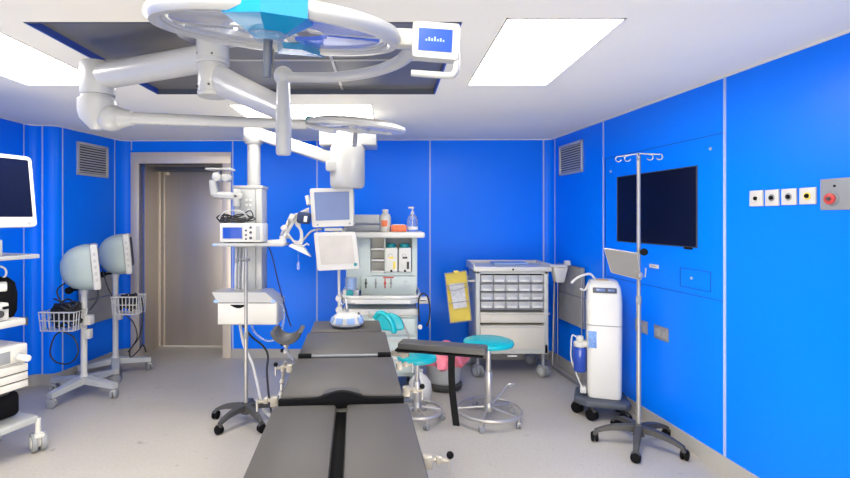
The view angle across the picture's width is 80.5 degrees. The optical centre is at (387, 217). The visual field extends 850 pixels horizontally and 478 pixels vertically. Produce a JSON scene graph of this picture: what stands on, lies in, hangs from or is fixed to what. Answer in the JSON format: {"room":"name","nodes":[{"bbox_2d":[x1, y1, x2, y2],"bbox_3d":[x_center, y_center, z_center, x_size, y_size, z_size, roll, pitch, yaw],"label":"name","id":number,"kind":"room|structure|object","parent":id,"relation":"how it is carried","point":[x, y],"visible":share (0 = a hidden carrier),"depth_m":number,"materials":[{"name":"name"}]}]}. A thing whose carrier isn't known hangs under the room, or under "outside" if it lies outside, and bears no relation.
{"room":"operating room","nodes":[
{"label":"operating room","id":0,"kind":"room"},
{"bbox_2d":[0,118,129,374],"bbox_3d":[-3.618,0.275,2.475,0.515,2.570,7.347,0,0,4],"label":"wall","id":1,"kind":"structure","parent":0,"point":[88,201],"depth_m":5.08,"materials":[{"name":"blue paint"}]},
{"bbox_2d":[23,124,24,342],"bbox_3d":[-3.570,0.315,4.900,0.008,2.490,0.012,0,0,0],"label":"trim","id":2,"kind":"structure","parent":1,"relation":"attached to","point":[23,124],"depth_m":4.90,"materials":[{"name":"white metal"}]},
{"bbox_2d":[42,126,42,373],"bbox_3d":[-3.455,0.315,5.000,0.014,2.490,0.008,0,0,0],"label":"trim","id":3,"kind":"structure","parent":1,"relation":"attached to","point":[42,126],"depth_m":5.00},
{"bbox_2d":[62,128,62,370],"bbox_3d":[-3.320,0.315,5.100,0.009,2.490,0.015,0,0,0],"label":"trim","id":4,"kind":"structure","parent":1,"relation":"attached to","point":[62,128],"depth_m":5.09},
{"bbox_2d":[0,117,129,140],"bbox_3d":[-3.559,-0.925,2.415,0.397,0.010,7.221,0,0,4],"label":"trim","id":5,"kind":"structure","parent":1,"relation":"attached to","point":[0,117],"depth_m":5.08,"materials":[{"name":"grey metal"}]},
{"bbox_2d":[15,348,130,391],"bbox_3d":[-3.612,1.615,2.474,0.518,0.110,7.347,0,0,4],"label":"baseboard","id":6,"kind":"structure","parent":1,"relation":"attached to","point":[35,379],"depth_m":5.04,"materials":[{"name":"plastic"}]},
{"bbox_2d":[76,141,108,177],"bbox_3d":[-3.249,-0.635,5.510,0.022,0.355,0.469,0,0,8],"label":"air vent","id":7,"kind":"object","parent":1,"relation":"in","point":[91,159],"visible":1,"depth_m":5.49,"materials":[{"name":"grey plastic"}]},
{"bbox_2d":[114,140,114,234],"bbox_3d":[-3.210,0.315,5.870,0.008,2.490,0.014,0,0,9],"label":"trim","id":8,"kind":"structure","parent":1,"relation":"attached to","point":[114,140],"depth_m":5.86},
{"bbox_2d":[212,222,294,326],"label":"pendant","id":9,"kind":"object","parent":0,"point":[264,308],"depth_m":4.31,"materials":[{"name":"metal"}]},
{"bbox_2d":[220,223,267,242],"bbox_3d":[-1.267,0.132,4.407,0.371,0.169,0.206,0,0,0],"label":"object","id":10,"kind":"object","parent":9,"relation":"on","point":[229,232],"visible":1,"depth_m":4.31,"materials":[{"name":"white plastic"}]},
{"bbox_2d":[216,210,255,222],"bbox_3d":[-1.342,-0.015,4.410,0.349,0.116,0.111,0,0,0],"label":"coiled cable","id":11,"kind":"object","parent":10,"relation":"on","point":[230,219],"visible":1,"depth_m":4.37,"materials":[{"name":"grey plastic"}]},
{"bbox_2d":[212,288,283,302],"bbox_3d":[-1.236,0.684,4.445,0.567,0.083,0.310,0,0,0],"label":"tray","id":12,"kind":"object","parent":9,"relation":"on","point":[223,295],"depth_m":4.31,"materials":[{"name":"plastic"}]},
{"bbox_2d":[213,242,288,245],"bbox_3d":[-1.203,0.232,4.420,0.613,0.026,0.260,0,0,0],"label":"shelf","id":13,"kind":"object","parent":9,"relation":"attached to","point":[221,243],"depth_m":4.29,"materials":[{"name":"metal"}]},
{"bbox_2d":[239,325,270,416],"bbox_3d":[-1.061,1.299,4.217,0.061,0.716,0.718,0,0,-45],"label":"air hose","id":14,"kind":"object","parent":9,"relation":"hanging from","point":[266,412],"visible":0.58,"depth_m":4.32,"materials":[{"name":"white plastic"}]},
{"bbox_2d":[242,325,271,412],"bbox_3d":[-0.995,1.268,4.147,0.130,0.659,0.799,0,0,-39],"label":"power cord","id":15,"kind":"object","parent":9,"relation":"hanging from","point":[249,334],"visible":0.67,"depth_m":4.22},
{"bbox_2d":[250,299,284,341],"bbox_3d":[-1.048,0.897,4.372,0.307,0.366,0.072,0,0,0],"label":"tube","id":16,"kind":"object","parent":9,"relation":"hanging from","point":[281,304],"visible":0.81,"depth_m":4.34,"materials":[{"name":"clear plastic"}]},
{"bbox_2d":[281,195,310,246],"bbox_3d":[-0.827,0.039,4.472,0.287,0.492,0.194,0,0,0],"label":"cable bundle","id":17,"kind":"object","parent":9,"relation":"hanging from","point":[302,217],"visible":0.98,"depth_m":4.44,"materials":[{"name":"plastic"}]},
{"bbox_2d":[289,243,310,269],"bbox_3d":[-0.783,0.341,4.455,0.196,0.243,0.070,0,0,0],"label":"paddle","id":18,"kind":"object","parent":17,"relation":"hanging from","point":[302,249],"visible":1,"depth_m":4.42,"materials":[{"name":"white plastic"}]},
{"bbox_2d":[130,140,542,348],"bbox_3d":[-0.629,0.275,6.010,4.920,2.570,0.120,0,0,1],"label":"wall","id":19,"kind":"structure","parent":0,"point":[487,195],"depth_m":5.93,"materials":[{"name":"blue paint"}]},
{"bbox_2d":[131,152,230,357],"bbox_3d":[-2.474,0.442,6.027,1.208,2.456,0.121,0,0,1],"label":"trim","id":20,"kind":"structure","parent":19,"relation":"attached to","point":[156,158],"depth_m":5.97,"materials":[{"name":"metal"}]},
{"bbox_2d":[143,164,222,354],"bbox_3d":[-2.470,0.494,6.338,1.080,2.351,0.522,0,0,0],"label":"trim","id":21,"kind":"structure","parent":19,"relation":"attached to","point":[151,177],"depth_m":6.29,"materials":[{"name":"metal"}]},
{"bbox_2d":[155,167,222,345],"bbox_3d":[-2.472,0.503,6.452,1.019,2.309,0.170,0,0,1],"label":"door","id":22,"kind":"structure","parent":21,"relation":"attached to","point":[190,267],"depth_m":6.49,"materials":[{"name":"metal"}]},
{"bbox_2d":[232,141,232,348],"bbox_3d":[-1.855,0.315,5.975,0.016,2.490,0.008,0,0,0],"label":"trim","id":23,"kind":"structure","parent":19,"relation":"attached to","point":[232,141],"depth_m":5.97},
{"bbox_2d":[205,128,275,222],"label":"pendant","id":24,"kind":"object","parent":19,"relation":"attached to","point":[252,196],"depth_m":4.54,"materials":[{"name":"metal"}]},
{"bbox_2d":[316,141,317,320],"bbox_3d":[-0.846,0.315,5.954,0.016,2.490,0.008,0,0,0],"label":"trim","id":25,"kind":"structure","parent":19,"relation":"attached to","point":[316,141],"depth_m":5.95,"materials":[{"name":"grey metal"}]},
{"bbox_2d":[291,131,376,188],"label":"pendant","id":26,"kind":"object","parent":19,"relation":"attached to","point":[343,159],"depth_m":4.38,"materials":[{"name":"metal"}]},
{"bbox_2d":[299,188,354,244],"bbox_3d":[-0.548,-0.011,4.524,0.490,0.520,0.173,0,0,0],"label":"patient monitor","id":27,"kind":"object","parent":26,"relation":"attached to","point":[330,207],"visible":0.9,"depth_m":4.44,"materials":[{"name":"white plastic"}]},
{"bbox_2d":[130,139,542,140],"bbox_3d":[-0.631,-0.925,5.947,4.920,0.010,0.006,0,0,1],"label":"trim","id":28,"kind":"structure","parent":19,"relation":"attached to","point":[420,139],"depth_m":5.94,"materials":[{"name":"white metal"}]},
{"bbox_2d":[231,349,540,359],"bbox_3d":[-0.019,1.615,5.992,3.699,0.110,0.132,0,0,1],"label":"baseboard","id":29,"kind":"structure","parent":19,"relation":"attached to","point":[235,353],"depth_m":5.95,"materials":[{"name":"plastic"}]},
{"bbox_2d":[429,140,430,340],"bbox_3d":[0.498,0.315,5.927,0.016,2.490,0.008,0,0,0],"label":"trim","id":30,"kind":"structure","parent":19,"relation":"attached to","point":[429,140],"depth_m":5.92,"materials":[{"name":"white metal"}]},
{"bbox_2d":[543,140,543,261],"bbox_3d":[1.835,0.315,5.900,0.016,2.490,0.008,0,0,0],"label":"trim","id":31,"kind":"structure","parent":19,"relation":"attached to","point":[543,140],"depth_m":5.90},
{"bbox_2d":[0,346,729,477],"bbox_3d":[-0.400,1.720,2.825,7.200,0.100,8.150,0,0,0],"label":"floor","id":32,"kind":"structure","parent":0,"point":[160,423],"depth_m":3.93,"materials":[{"name":"plastic"}]},
{"bbox_2d":[0,253,47,452],"bbox_3d":[-2.823,0.695,3.359,0.582,1.950,0.772,0,0,19],"label":"trolley","id":33,"kind":"object","parent":32,"relation":"on","point":[13,377],"visible":1,"depth_m":3.47,"materials":[{"name":"grey plastic"}]},
{"bbox_2d":[0,240,1,255],"bbox_3d":[-2.718,0.201,3.342,0.140,0.115,0.180,0,0,19],"label":"box","id":34,"kind":"object","parent":33,"relation":"on","point":[0,240],"visible":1,"depth_m":3.39,"materials":[{"name":"plastic"}]},
{"bbox_2d":[0,302,8,320],"bbox_3d":[-2.697,0.637,3.286,0.156,0.121,0.318,0,0,19],"label":"camera unit","id":35,"kind":"object","parent":33,"relation":"on","point":[4,307],"visible":1,"depth_m":3.38,"materials":[{"name":"white plastic"}]},
{"bbox_2d":[0,309,5,319],"bbox_3d":[-2.596,0.646,3.351,0.008,0.072,0.072,0,0,19],"label":"socket","id":36,"kind":"object","parent":35,"relation":"attached to","point":[2,311],"depth_m":3.37,"materials":[{"name":"grey plastic"}]},
{"bbox_2d":[0,265,17,317],"bbox_3d":[-2.724,0.514,3.518,0.190,0.367,0.193,0,0,0],"label":"camera bag","id":37,"kind":"object","parent":33,"relation":"on","point":[8,290],"visible":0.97,"depth_m":3.50,"materials":[{"name":"black fabric"}]},
{"bbox_2d":[0,391,18,419],"bbox_3d":[-2.793,1.302,3.520,0.260,0.220,0.240,0,0,19],"label":"bag","id":38,"kind":"object","parent":33,"relation":"on","point":[9,402],"visible":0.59,"depth_m":3.51,"materials":[{"name":"black fabric"}]},
{"bbox_2d":[0,317,25,328],"bbox_3d":[-2.851,0.721,3.339,0.510,0.045,0.515,0,0,19],"label":"shelf","id":39,"kind":"object","parent":33,"relation":"attached to","point":[12,321],"depth_m":3.42,"materials":[{"name":"white plastic"}]},
{"bbox_2d":[0,340,31,366],"bbox_3d":[-2.777,0.937,3.331,0.555,0.125,0.509,0,0,19],"label":"source","id":40,"kind":"object","parent":33,"relation":"on","point":[11,352],"visible":1,"depth_m":3.42,"materials":[{"name":"white plastic"}]},
{"bbox_2d":[0,154,36,227],"bbox_3d":[-2.669,-0.112,3.278,0.278,0.634,0.561,0,0,20],"label":"monitor","id":41,"kind":"object","parent":33,"relation":"on","point":[17,198],"visible":1,"depth_m":3.39,"materials":[{"name":"white plastic"}]},
{"bbox_2d":[0,253,39,260],"bbox_3d":[-2.856,0.273,3.341,0.500,0.030,0.714,0,0,19],"label":"shelf","id":42,"kind":"object","parent":33,"relation":"attached to","point":[5,256],"depth_m":3.49,"materials":[{"name":"grey plastic"}]},
{"bbox_2d":[45,243,118,408],"bbox_3d":[-2.870,0.956,4.720,0.568,1.427,0.568,0,0,-30],"label":"monitor stand","id":43,"kind":"object","parent":32,"relation":"on","point":[80,265],"visible":1,"depth_m":4.61,"materials":[{"name":"grey plastic"}]},
{"bbox_2d":[38,308,87,331],"bbox_3d":[-2.998,0.940,4.620,0.328,0.180,0.212,0,0,0],"label":"wire basket","id":44,"kind":"object","parent":43,"relation":"attached to","point":[41,312],"visible":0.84,"depth_m":4.52,"materials":[{"name":"white metal"}]},
{"bbox_2d":[49,283,98,364],"bbox_3d":[-2.893,0.974,4.620,0.445,0.748,0.170,0,0,0],"label":"cable tangle","id":45,"kind":"object","parent":43,"relation":"attached to","point":[73,306],"visible":0.85,"depth_m":4.59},
{"bbox_2d":[60,244,92,289],"bbox_3d":[-2.913,0.461,4.684,0.270,0.433,0.340,0,0,-30],"label":"hood","id":46,"kind":"object","parent":43,"relation":"attached to","point":[76,265],"depth_m":4.57,"materials":[{"name":"white plastic"}]},
{"bbox_2d":[79,272,112,371],"bbox_3d":[-3.208,1.131,5.542,0.037,1.047,0.553,0,0,8],"label":"board","id":47,"kind":"object","parent":32,"relation":"on","point":[102,310],"visible":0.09,"depth_m":5.60,"materials":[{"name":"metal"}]},
{"bbox_2d":[76,233,152,381],"bbox_3d":[-2.916,0.918,5.350,0.545,1.505,0.545,0,0,18],"label":"monitor stand","id":48,"kind":"object","parent":32,"relation":"on","point":[116,256],"visible":0.88,"depth_m":5.23,"materials":[{"name":"grey plastic"}]},
{"bbox_2d":[98,234,125,273],"bbox_3d":[-2.928,0.384,5.322,0.270,0.433,0.340,0,0,-23],"label":"hood","id":49,"kind":"object","parent":48,"relation":"attached to","point":[112,251],"depth_m":5.20,"materials":[{"name":"white plastic"}]},
{"bbox_2d":[100,265,146,357],"bbox_3d":[-2.777,0.970,5.201,0.484,0.963,0.151,0,0,0],"label":"cable tangle","id":50,"kind":"object","parent":48,"relation":"attached to","point":[135,294],"visible":0.74,"depth_m":5.20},
{"bbox_2d":[111,294,146,314],"bbox_3d":[-2.694,0.897,5.200,0.269,0.190,0.211,0,0,0],"label":"wire basket","id":51,"kind":"object","parent":48,"relation":"attached to","point":[136,312],"visible":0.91,"depth_m":5.11,"materials":[{"name":"white metal"}]},
{"bbox_2d":[211,248,273,434],"bbox_3d":[-1.174,0.960,4.083,0.585,1.420,0.557,0,0,31],"label":"stand","id":52,"kind":"object","parent":32,"relation":"on","point":[248,406],"visible":0.84,"depth_m":4.08,"materials":[{"name":"grey metal"}]},
{"bbox_2d":[243,320,453,477],"bbox_3d":[-0.226,1.203,2.543,0.828,0.855,2.698,0,0,-4],"label":"table","id":53,"kind":"object","parent":32,"relation":"on","point":[341,411],"visible":1,"depth_m":2.07,"materials":[{"name":"leather"}]},
{"bbox_2d":[270,325,304,360],"bbox_3d":[-0.610,0.762,3.047,0.189,0.194,0.145,0,0,0],"label":"support","id":54,"kind":"object","parent":53,"relation":"attached to","point":[283,338],"visible":1,"depth_m":3.03,"materials":[{"name":"grey plastic"}]},
{"bbox_2d":[330,296,363,328],"bbox_3d":[-0.308,0.700,3.979,0.259,0.186,0.847,0,0,0],"label":"mask","id":55,"kind":"object","parent":53,"relation":"on","point":[341,320],"visible":1,"depth_m":3.60,"materials":[{"name":"white plastic"}]},
{"bbox_2d":[331,312,362,326],"bbox_3d":[-0.302,0.737,3.680,0.244,0.080,0.232,0,0,0],"label":"cushion","id":56,"kind":"object","parent":55,"relation":"on","point":[341,319],"depth_m":3.60,"materials":[{"name":"white plastic"}]},
{"bbox_2d":[391,339,487,425],"bbox_3d":[0.315,1.039,3.180,0.619,0.482,0.156,0,0,17],"label":"board","id":57,"kind":"object","parent":53,"relation":"attached to","point":[405,346],"visible":0.96,"depth_m":3.11,"materials":[{"name":"grey plastic"}]},
{"bbox_2d":[335,231,428,385],"bbox_3d":[-0.051,0.901,4.912,0.869,1.538,0.656,0,0,0],"label":"machine","id":58,"kind":"object","parent":32,"relation":"on","point":[385,280],"visible":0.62,"depth_m":4.81,"materials":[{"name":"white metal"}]},
{"bbox_2d":[314,232,359,270],"bbox_3d":[-0.448,0.292,4.501,0.410,0.346,0.278,0,0,0],"label":"monitor","id":59,"kind":"object","parent":58,"relation":"attached to","point":[334,250],"visible":1,"depth_m":4.38,"materials":[{"name":"white plastic"}]},
{"bbox_2d":[344,224,379,231],"bbox_3d":[-0.250,0.097,4.960,0.349,0.070,0.360,0,0,0],"label":"module","id":60,"kind":"object","parent":58,"relation":"on","point":[356,227],"visible":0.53,"depth_m":4.78,"materials":[{"name":"grey plastic"}]},
{"bbox_2d":[354,215,379,223],"bbox_3d":[-0.243,0.012,4.980,0.326,0.090,0.320,0,0,0],"label":"printer","id":61,"kind":"object","parent":60,"relation":"on","point":[359,219],"visible":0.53,"depth_m":4.82,"materials":[{"name":"grey plastic"}]},
{"bbox_2d":[341,290,417,303],"bbox_3d":[-0.071,0.771,4.885,0.746,0.050,0.570,0,0,0],"label":"tray","id":62,"kind":"object","parent":58,"relation":"on","point":[363,297],"depth_m":4.60,"materials":[{"name":"white plastic"}]},
{"bbox_2d":[380,209,390,231],"bbox_3d":[-0.025,0.025,4.840,0.108,0.215,0.109,0,0,0],"label":"bottle","id":63,"kind":"object","parent":58,"relation":"on","point":[385,218],"visible":1,"depth_m":4.79,"materials":[{"name":"plastic"}]},
{"bbox_2d":[355,231,424,237],"bbox_3d":[-0.033,0.161,4.970,0.765,0.057,0.540,0,0,0],"label":"shelf","id":64,"kind":"object","parent":58,"relation":"attached to","point":[419,234],"depth_m":4.70,"materials":[{"name":"white plastic"}]},
{"bbox_2d":[391,224,406,231],"bbox_3d":[0.104,0.096,4.820,0.146,0.072,0.100,0,0,0],"label":"box","id":65,"kind":"object","parent":58,"relation":"on","point":[395,227],"visible":1,"depth_m":4.77,"materials":[{"name":"plastic"}]},
{"bbox_2d":[407,207,417,231],"bbox_3d":[0.236,0.012,4.820,0.108,0.240,0.108,0,0,0],"label":"pump bottle","id":66,"kind":"object","parent":58,"relation":"on","point":[412,220],"visible":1,"depth_m":4.78,"materials":[{"name":"clear plastic"}]},
{"bbox_2d":[418,293,430,328],"bbox_3d":[0.335,0.862,4.630,0.122,0.340,0.032,0,0,0],"label":"stethoscope","id":67,"kind":"object","parent":58,"relation":"hanging from","point":[428,322],"visible":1,"depth_m":4.62,"materials":[{"name":"rubber"}]},
{"bbox_2d":[368,310,445,429],"bbox_3d":[0.148,1.222,4.213,0.672,0.897,0.452,0,0,38],"label":"stool","id":68,"kind":"object","parent":32,"relation":"on","point":[392,322],"visible":0.75,"depth_m":4.12,"materials":[{"name":"teal plastic"}]},
{"bbox_2d":[409,369,431,403],"bbox_3d":[0.291,1.525,4.550,0.220,0.290,0.214,0,0,0],"label":"bag","id":69,"kind":"object","parent":32,"relation":"on","point":[427,391],"visible":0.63,"depth_m":4.49,"materials":[{"name":"white plastic"}]},
{"bbox_2d":[424,340,469,391],"bbox_3d":[0.550,1.446,4.927,0.493,0.408,0.487,0,0,0],"label":"waste bin","id":70,"kind":"object","parent":32,"relation":"on","point":[437,372],"visible":0.37,"depth_m":4.76,"materials":[{"name":"grey plastic"}]},
{"bbox_2d":[457,335,522,432],"bbox_3d":[0.829,1.337,4.150,0.569,0.666,0.578,0,0,-11],"label":"stool","id":71,"kind":"object","parent":32,"relation":"on","point":[494,342],"visible":0.88,"depth_m":4.11,"materials":[{"name":"teal plastic"}]},
{"bbox_2d":[466,260,551,376],"bbox_3d":[1.265,1.075,5.480,0.893,1.190,0.582,0,0,0],"label":"cart","id":72,"kind":"object","parent":32,"relation":"on","point":[508,301],"visible":0.92,"depth_m":5.24,"materials":[{"name":"white plastic"}]},
{"bbox_2d":[444,270,471,323],"bbox_3d":[0.735,0.815,5.191,0.319,0.545,0.112,0,0,-19],"label":"file holder","id":73,"kind":"object","parent":72,"relation":"attached to","point":[457,288],"visible":1,"depth_m":5.21,"materials":[{"name":"plastic"}]},
{"bbox_2d":[490,261,528,264],"bbox_3d":[1.332,0.497,5.510,0.380,0.024,0.220,0,0,0],"label":"plastic tray","id":74,"kind":"object","parent":72,"relation":"on","point":[491,262],"visible":1,"depth_m":5.45,"materials":[{"name":"blue plastic"}]},
{"bbox_2d":[480,308,544,309],"bbox_3d":[1.302,0.962,5.300,0.680,0.008,0.120,0,0,0],"label":"shelf","id":75,"kind":"object","parent":72,"relation":"attached to","point":[480,308],"depth_m":5.24,"materials":[{"name":"grey plastic"}]},
{"bbox_2d":[480,300,544,301],"bbox_3d":[1.302,0.872,5.300,0.680,0.008,0.120,0,0,0],"label":"shelf","id":76,"kind":"object","parent":72,"relation":"attached to","point":[480,300],"depth_m":5.24,"materials":[{"name":"grey plastic"}]},
{"bbox_2d":[480,291,544,292],"bbox_3d":[1.302,0.782,5.300,0.680,0.008,0.120,0,0,0],"label":"shelf","id":77,"kind":"object","parent":72,"relation":"attached to","point":[480,291],"depth_m":5.24,"materials":[{"name":"grey plastic"}]},
{"bbox_2d":[480,282,544,283],"bbox_3d":[1.302,0.690,5.300,0.680,0.008,0.120,0,0,0],"label":"shelf","id":78,"kind":"object","parent":72,"relation":"attached to","point":[480,282],"depth_m":5.24,"materials":[{"name":"grey plastic"}]},
{"bbox_2d":[547,260,570,281],"bbox_3d":[1.798,0.558,5.230,0.230,0.219,0.140,0,0,0],"label":"bin","id":79,"kind":"object","parent":72,"relation":"attached to","point":[559,271],"visible":1,"depth_m":5.17,"materials":[{"name":"white plastic"}]},
{"bbox_2d":[551,263,586,387],"bbox_3d":[1.906,1.079,5.201,0.129,1.152,0.796,0,0,-6],"label":"board","id":80,"kind":"object","parent":32,"relation":"on","point":[571,307],"visible":0.83,"depth_m":5.29,"materials":[{"name":"metal"}]},
{"bbox_2d":[570,273,631,422],"bbox_3d":[1.800,1.070,4.244,0.478,1.199,0.391,0,0,23],"label":"smoke evacuator","id":81,"kind":"object","parent":32,"relation":"on","point":[599,355],"visible":0.98,"depth_m":4.15,"materials":[{"name":"white plastic"}]},
{"bbox_2d":[573,335,586,372],"bbox_3d":[1.644,1.160,4.284,0.109,0.300,0.109,0,0,0],"label":"bottle","id":82,"kind":"object","parent":81,"relation":"on","point":[580,345],"depth_m":4.24,"materials":[{"name":"blue plastic"}]},
{"bbox_2d":[591,152,689,463],"bbox_3d":[1.865,0.596,3.689,0.612,2.148,0.642,0,0,-24],"label":"stand","id":83,"kind":"object","parent":32,"relation":"on","point":[639,429],"visible":1,"depth_m":3.67,"materials":[{"name":"grey metal"}]},
{"bbox_2d":[604,248,647,279],"bbox_3d":[1.741,0.335,3.666,0.294,0.235,0.069,0,0,28],"label":"panel","id":84,"kind":"object","parent":83,"relation":"attached to","point":[620,262],"visible":1,"depth_m":3.67,"materials":[{"name":"plastic"}]},
{"bbox_2d":[0,0,849,139],"bbox_3d":[-0.400,-0.980,2.825,7.200,0.100,8.150,0,0,0],"label":"ceiling","id":85,"kind":"structure","parent":0,"point":[662,48],"depth_m":2.95,"materials":[{"name":"paint"}]},
{"bbox_2d":[0,32,78,84],"bbox_3d":[-2.228,-0.943,2.906,0.585,0.034,1.163,0,0,0],"label":"recessed light","id":86,"kind":"object","parent":85,"relation":"in","point":[20,62],"visible":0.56,"depth_m":3.11,"materials":[{"name":"white plastic"}]},
{"bbox_2d":[23,22,461,93],"bbox_3d":[-0.689,-0.956,3.061,2.082,0.058,1.378,0,0,0],"label":"panel","id":87,"kind":"object","parent":85,"relation":"attached to","point":[107,41],"visible":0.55,"depth_m":3.02,"materials":[{"name":"metal"}]},
{"bbox_2d":[77,0,459,155],"bbox_3d":[-0.582,-0.597,2.243,2.268,0.727,2.350,0,0,-38],"label":"lamp","id":88,"kind":"object","parent":85,"relation":"attached to","point":[269,26],"depth_m":1.68,"materials":[{"name":"metal"}]},
{"bbox_2d":[229,105,373,118],"bbox_3d":[-0.720,-0.943,4.390,1.180,0.034,0.580,0,0,0],"label":"recessed light","id":89,"kind":"object","parent":85,"relation":"in","point":[297,111],"visible":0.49,"depth_m":4.39,"materials":[{"name":"white plastic"}]},
{"bbox_2d":[467,18,626,84],"bbox_3d":[0.831,-0.943,2.906,0.558,0.034,1.163,0,0,0],"label":"recessed light","id":90,"kind":"object","parent":85,"relation":"in","point":[524,51],"visible":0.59,"depth_m":2.78,"materials":[{"name":"white plastic"}]},
{"bbox_2d":[544,33,849,477],"bbox_3d":[2.354,0.275,2.421,0.215,2.570,7.270,0,0,-7],"label":"wall","id":91,"kind":"structure","parent":0,"point":[788,117],"depth_m":3.12,"materials":[{"name":"blue paint"}]},
{"bbox_2d":[554,139,554,351],"bbox_3d":[1.937,0.315,5.800,0.010,2.490,0.017,0,0,0],"label":"trim","id":92,"kind":"structure","parent":91,"relation":"attached to","point":[554,139],"depth_m":5.80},
{"bbox_2d":[559,139,582,175],"bbox_3d":[1.968,-0.641,5.395,0.022,0.335,0.527,0,0,-6],"label":"air vent","id":93,"kind":"object","parent":91,"relation":"in","point":[570,154],"visible":1,"depth_m":5.37,"materials":[{"name":"grey plastic"}]},
{"bbox_2d":[603,121,603,277],"bbox_3d":[2.048,0.315,4.752,0.008,2.490,0.020,0,0,-6],"label":"trim","id":94,"kind":"structure","parent":91,"relation":"attached to","point":[603,121],"depth_m":4.75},
{"bbox_2d":[635,318,647,334],"bbox_3d":[2.104,0.900,4.157,0.014,0.104,0.163,0,0,-6],"label":"wall socket","id":95,"kind":"object","parent":91,"relation":"attached to","point":[644,325],"visible":0.77,"depth_m":4.11,"materials":[{"name":"plastic"}]},
{"bbox_2d":[545,351,758,477],"bbox_3d":[2.348,1.615,2.420,0.218,0.110,7.270,0,0,-7],"label":"baseboard","id":96,"kind":"structure","parent":91,"relation":"attached to","point":[709,455],"depth_m":3.57,"materials":[{"name":"plastic"}]},
{"bbox_2d":[649,264,658,268],"bbox_3d":[2.124,0.385,3.994,0.009,0.030,0.113,0,0,-6],"label":"wall label","id":97,"kind":"object","parent":91,"relation":"attached to","point":[650,265],"visible":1,"depth_m":3.99,"materials":[{"name":"white plastic"}]},
{"bbox_2d":[617,165,697,249],"bbox_3d":[2.120,-0.072,4.016,0.012,0.595,1.004,0,0,-6],"label":"wall screen","id":98,"kind":"object","parent":91,"relation":"attached to","point":[669,198],"visible":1,"depth_m":3.90,"materials":[{"name":"black glass"}]},
{"bbox_2d":[654,324,668,341],"bbox_3d":[2.131,0.899,3.903,0.014,0.105,0.168,0,0,-6],"label":"wall socket","id":99,"kind":"object","parent":91,"relation":"attached to","point":[662,333],"visible":1,"depth_m":3.89,"materials":[{"name":"plastic"}]},
{"bbox_2d":[655,327,659,336],"bbox_3d":[2.123,0.899,3.938,0.004,0.065,0.062,0,0,-6],"label":"socket","id":100,"kind":"object","parent":99,"relation":"attached to","point":[657,329],"depth_m":3.93,"materials":[{"name":"white plastic"}]},
{"bbox_2d":[661,329,665,338],"bbox_3d":[2.130,0.899,3.865,0.004,0.065,0.059,0,0,-6],"label":"socket","id":101,"kind":"object","parent":99,"relation":"attached to","point":[663,331],"depth_m":3.86,"materials":[{"name":"white plastic"}]},
{"bbox_2d":[605,133,722,301],"bbox_3d":[2.127,-0.006,4.003,0.002,1.112,1.454,0,0,-6],"label":"trim","id":102,"kind":"structure","parent":91,"relation":"attached to","point":[718,133],"depth_m":4.55,"materials":[{"name":"metal"}]},
{"bbox_2d":[680,268,710,291],"bbox_3d":[2.175,0.435,3.546,0.002,0.139,0.307,0,0,-6],"label":"trim","id":103,"kind":"structure","parent":91,"relation":"attached to","point":[680,268],"depth_m":3.52,"materials":[{"name":"blue metal"}]},
{"bbox_2d":[543,30,849,139],"bbox_3d":[2.297,-0.924,2.355,0.097,0.012,7.151,0,0,-7],"label":"trim","id":104,"kind":"structure","parent":91,"relation":"attached to","point":[848,31],"depth_m":3.23,"materials":[{"name":"white metal"}]},
{"bbox_2d":[723,77,725,456],"bbox_3d":[2.205,0.315,3.272,0.008,2.490,0.020,0,0,-6],"label":"trim","id":105,"kind":"structure","parent":91,"relation":"attached to","point":[724,79],"depth_m":3.27,"materials":[{"name":"grey metal"}]},
{"bbox_2d":[749,190,763,205],"bbox_3d":[2.221,-0.118,3.019,0.022,0.095,0.096,0,0,-6],"label":"outlet","id":106,"kind":"object","parent":91,"relation":"attached to","point":[756,198],"visible":1,"depth_m":3.01,"materials":[{"name":"white plastic"}]},
{"bbox_2d":[765,189,779,205],"bbox_3d":[2.232,-0.118,2.910,0.022,0.094,0.090,0,0,-6],"label":"outlet","id":107,"kind":"object","parent":91,"relation":"attached to","point":[772,197],"visible":1,"depth_m":2.90,"materials":[{"name":"white plastic"}]},
{"bbox_2d":[781,188,797,204],"bbox_3d":[2.244,-0.118,2.801,0.022,0.091,0.092,0,0,-6],"label":"outlet","id":108,"kind":"object","parent":91,"relation":"attached to","point":[788,196],"visible":1,"depth_m":2.79,"materials":[{"name":"white plastic"}]},
{"bbox_2d":[799,187,816,204],"bbox_3d":[2.256,-0.119,2.691,0.022,0.090,0.094,0,0,-6],"label":"outlet","id":109,"kind":"object","parent":91,"relation":"attached to","point":[808,195],"visible":1,"depth_m":2.68,"materials":[{"name":"white plastic"}]},
{"bbox_2d":[820,177,849,209],"bbox_3d":[2.267,-0.121,2.520,0.036,0.158,0.147,0,0,-6],"label":"outlet","id":110,"kind":"object","parent":91,"relation":"attached to","point":[834,192],"visible":1,"depth_m":2.51,"materials":[{"name":"grey plastic"}]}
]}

